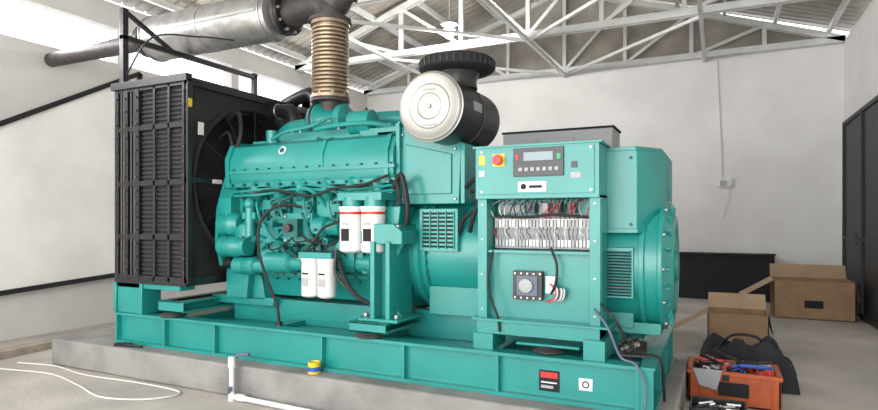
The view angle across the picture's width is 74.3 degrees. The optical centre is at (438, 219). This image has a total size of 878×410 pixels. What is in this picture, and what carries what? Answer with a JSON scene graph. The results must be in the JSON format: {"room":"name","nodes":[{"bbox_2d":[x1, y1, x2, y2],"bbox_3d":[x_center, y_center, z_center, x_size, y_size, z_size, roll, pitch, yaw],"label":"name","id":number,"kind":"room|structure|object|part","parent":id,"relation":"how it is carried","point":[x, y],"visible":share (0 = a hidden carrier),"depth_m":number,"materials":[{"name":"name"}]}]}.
{"room":"mechanical room","nodes":[
{"label":"mechanical room","id":0,"kind":"room"},
{"bbox_2d":[0,0,366,340],"bbox_3d":[-5.244,-0.835,7.638,0.200,4.650,15.580,0,0,26],"label":"wall","id":1,"kind":"structure","parent":0,"point":[27,83],"depth_m":7.88,"materials":[{"name":"white paint"}]},
{"bbox_2d":[0,72,142,295],"bbox_3d":[-5.344,-0.598,7.086,0.095,3.276,3.760,0,0,26],"label":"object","id":2,"kind":"object","parent":1,"relation":"attached to","point":[57,158],"visible":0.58,"depth_m":7.70,"materials":[{"name":"white paint"}]},
{"bbox_2d":[351,0,388,7],"bbox_3d":[0.365,-4.008,7.603,9.966,1.807,0.125,0,0,26],"label":"roof truss","id":3,"kind":"object","parent":1,"relation":"on","point":[360,2],"visible":0.02,"depth_m":8.27,"materials":[{"name":"white metal"}]},
{"bbox_2d":[294,0,810,71],"bbox_3d":[1.497,-4.008,9.944,9.966,1.807,0.125,0,0,26],"label":"roof truss","id":4,"kind":"object","parent":1,"relation":"on","point":[609,22],"visible":0.77,"depth_m":9.86,"materials":[{"name":"white metal"}]},
{"bbox_2d":[363,0,846,95],"bbox_3d":[2.629,-4.008,12.284,9.966,1.807,0.125,0,0,26],"label":"roof truss","id":5,"kind":"object","parent":1,"relation":"on","point":[822,38],"visible":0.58,"depth_m":11.45,"materials":[{"name":"white metal"}]},
{"bbox_2d":[0,297,877,409],"bbox_3d":[-0.657,1.565,5.487,10.330,0.150,15.700,0,0,26],"label":"floor","id":6,"kind":"structure","parent":0,"point":[835,363],"depth_m":5.44,"materials":[{"name":"grey concrete"}]},
{"bbox_2d":[0,326,114,359],"bbox_3d":[-4.622,1.450,6.626,0.200,0.080,2.200,0,0,19],"label":"plank","id":7,"kind":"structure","parent":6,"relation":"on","point":[17,350],"depth_m":6.50,"materials":[{"name":"brown wood"}]},
{"bbox_2d":[0,362,180,399],"bbox_3d":[-3.838,1.478,5.581,3.522,0.016,0.476,0,0,26],"label":"cable","id":8,"kind":"object","parent":6,"relation":"on","point":[66,379],"visible":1,"depth_m":5.28,"materials":[{"name":"white plastic"}]},
{"bbox_2d":[227,353,312,409],"bbox_3d":[-0.771,1.292,4.273,2.232,0.396,0.128,0,0,29],"label":"pipe","id":9,"kind":"object","parent":6,"relation":"on","point":[232,396],"visible":1,"depth_m":4.73,"materials":[{"name":"white"}]},
{"bbox_2d":[52,328,688,409],"bbox_3d":[-0.856,1.355,5.628,5.950,0.270,2.120,0,0,26],"label":"concrete plinth","id":10,"kind":"object","parent":6,"relation":"on","point":[95,351],"visible":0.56,"depth_m":4.68,"materials":[{"name":"grey concrete"}]},
{"bbox_2d":[113,342,142,347],"bbox_3d":[-2.980,1.205,5.582,0.332,0.030,0.077,0,0,16],"label":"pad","id":11,"kind":"object","parent":10,"relation":"on","point":[120,344],"visible":1,"depth_m":5.57,"materials":[{"name":"black rubber"}]},
{"bbox_2d":[307,360,320,374],"bbox_3d":[-0.995,1.174,4.617,0.106,0.092,0.106,0,0,26],"label":"tape roll","id":12,"kind":"object","parent":10,"relation":"on","point":[314,366],"visible":1,"depth_m":4.58,"materials":[{"name":"yellow plastic"}]},
{"bbox_2d":[111,7,679,409],"bbox_3d":[-0.535,-0.444,5.485,5.209,3.327,1.913,0,0,26],"label":"diesel generator","id":13,"kind":"object","parent":10,"relation":"on","point":[402,245],"visible":1,"depth_m":4.69,"materials":[{"name":"teal metal"}]},
{"bbox_3d":[-2.314,-1.725,6.377,1.033,0.770,1.860,0,0,26],"label":"exhaust support frame","id":14,"kind":"part","parent":13,"relation":"part of","materials":[{"name":"black metal"}]},
{"bbox_2d":[44,0,357,99],"bbox_3d":[-2.966,-1.778,6.603,4.782,1.187,0.524,0,0,26],"label":"exhaust pipe","id":15,"kind":"object","parent":13,"relation":"on","point":[247,22],"visible":0.93,"depth_m":5.91,"materials":[{"name":"metal"}]},
{"bbox_2d":[311,96,349,109],"bbox_3d":[-1.067,-1.095,5.685,0.380,0.170,0.380,0,0,26],"label":"exhaust outlet","id":16,"kind":"object","parent":13,"relation":"attached to","point":[319,102],"depth_m":5.57,"materials":[{"name":"metal"}]},
{"bbox_3d":[-0.585,1.070,5.452,5.090,0.300,1.700,0,0,26],"label":"frame","id":17,"kind":"part","parent":13,"relation":"part of","materials":[{"name":"teal metal"}]},
{"bbox_2d":[502,125,620,146],"bbox_3d":[1.739,0.117,8.261,1.570,2.745,0.660,0,0,26],"label":"tall cabinet","id":18,"kind":"object","parent":6,"relation":"on","point":[610,134],"visible":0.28,"depth_m":7.96,"materials":[{"name":"grey"}]},
{"bbox_2d":[689,395,746,409],"bbox_3d":[1.956,1.390,4.057,0.360,0.200,0.300,0,0,26],"label":"tray","id":19,"kind":"object","parent":6,"relation":"on","point":[696,402],"visible":1,"depth_m":4.13,"materials":[{"name":"black plastic"}]},
{"bbox_2d":[673,292,773,345],"bbox_3d":[3.247,1.179,6.662,1.014,0.621,0.615,0,0,26],"label":"cardboard box","id":20,"kind":"object","parent":6,"relation":"on","point":[727,313],"visible":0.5,"depth_m":6.45,"materials":[{"name":"brown cardboard"}]},
{"bbox_2d":[679,252,775,301],"bbox_3d":[5.354,1.046,10.834,1.640,0.872,0.258,0,0,26],"label":"panel","id":21,"kind":"object","parent":6,"relation":"on","point":[701,273],"visible":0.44,"depth_m":10.84,"materials":[{"name":"black"}]},
{"bbox_2d":[687,350,782,409],"bbox_3d":[2.445,1.309,4.816,0.684,0.362,0.492,0,0,26],"label":"toolbox","id":22,"kind":"object","parent":6,"relation":"on","point":[756,384],"visible":0.97,"depth_m":4.64,"materials":[{"name":"orange plastic"}]},
{"bbox_2d":[699,333,799,394],"bbox_3d":[2.828,1.253,5.357,0.828,0.468,0.600,0,0,26],"label":"bag","id":23,"kind":"object","parent":6,"relation":"on","point":[767,349],"visible":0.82,"depth_m":5.16,"materials":[{"name":"fabric"}]},
{"bbox_2d":[739,263,860,322],"bbox_3d":[5.592,1.105,9.097,1.553,0.770,0.844,0,0,26],"label":"cardboard box","id":24,"kind":"object","parent":6,"relation":"on","point":[797,291],"visible":0.99,"depth_m":8.73,"materials":[{"name":"brown cardboard"}]},
{"bbox_2d":[111,0,871,90],"bbox_3d":[-0.679,-4.157,5.442,10.530,1.715,15.800,0,0,26],"label":"ceiling","id":25,"kind":"structure","parent":0,"point":[815,13],"depth_m":11.60,"materials":[{"name":"grey metal"}]},
{"bbox_2d":[441,0,457,37],"bbox_3d":[0.172,-3.785,9.696,0.280,1.450,0.280,0,0,26],"label":"ceiling light bulb","id":26,"kind":"object","parent":25,"relation":"hanging from","point":[448,25],"visible":0.85,"depth_m":9.66,"materials":[{"name":"white"}]},
{"bbox_2d":[367,0,843,264],"bbox_3d":[2.716,-1.685,12.464,10.330,6.350,0.200,0,0,26],"label":"wall","id":27,"kind":"structure","parent":0,"point":[782,111],"depth_m":11.10,"materials":[{"name":"white paint"}]},
{"bbox_2d":[144,0,850,86],"bbox_3d":[-0.699,-4.033,5.396,9.494,1.517,15.500,0,0,26],"label":"trim","id":28,"kind":"structure","parent":27,"relation":"attached to","point":[167,5],"depth_m":11.32,"materials":[{"name":"white metal"}]},
{"bbox_2d":[349,0,706,77],"bbox_3d":[-0.669,-3.072,5.382,5.460,0.065,15.500,0,0,26],"label":"roof truss","id":29,"kind":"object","parent":27,"relation":"attached to","point":[398,61],"depth_m":9.64,"materials":[{"name":"white metal"}]},
{"bbox_2d":[716,57,731,218],"bbox_3d":[5.407,-1.585,11.002,0.270,3.151,0.089,0,0,26],"label":"junction box","id":30,"kind":"object","parent":27,"relation":"attached to","point":[722,181],"visible":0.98,"depth_m":11.03,"materials":[{"name":"white plastic"}]},
{"bbox_2d":[844,0,877,120],"bbox_3d":[3.859,-0.835,3.193,0.200,4.650,15.500,0,0,26],"label":"wall","id":31,"kind":"structure","parent":0,"point":[861,44],"depth_m":8.95,"materials":[{"name":"white paint"}]},
{"bbox_2d":[842,95,877,328],"bbox_3d":[6.307,-0.095,8.646,0.131,3.150,2.850,0,0,26],"label":"door","id":32,"kind":"structure","parent":31,"relation":"in","point":[860,130],"depth_m":8.61,"materials":[{"name":"black metal"}]}
]}

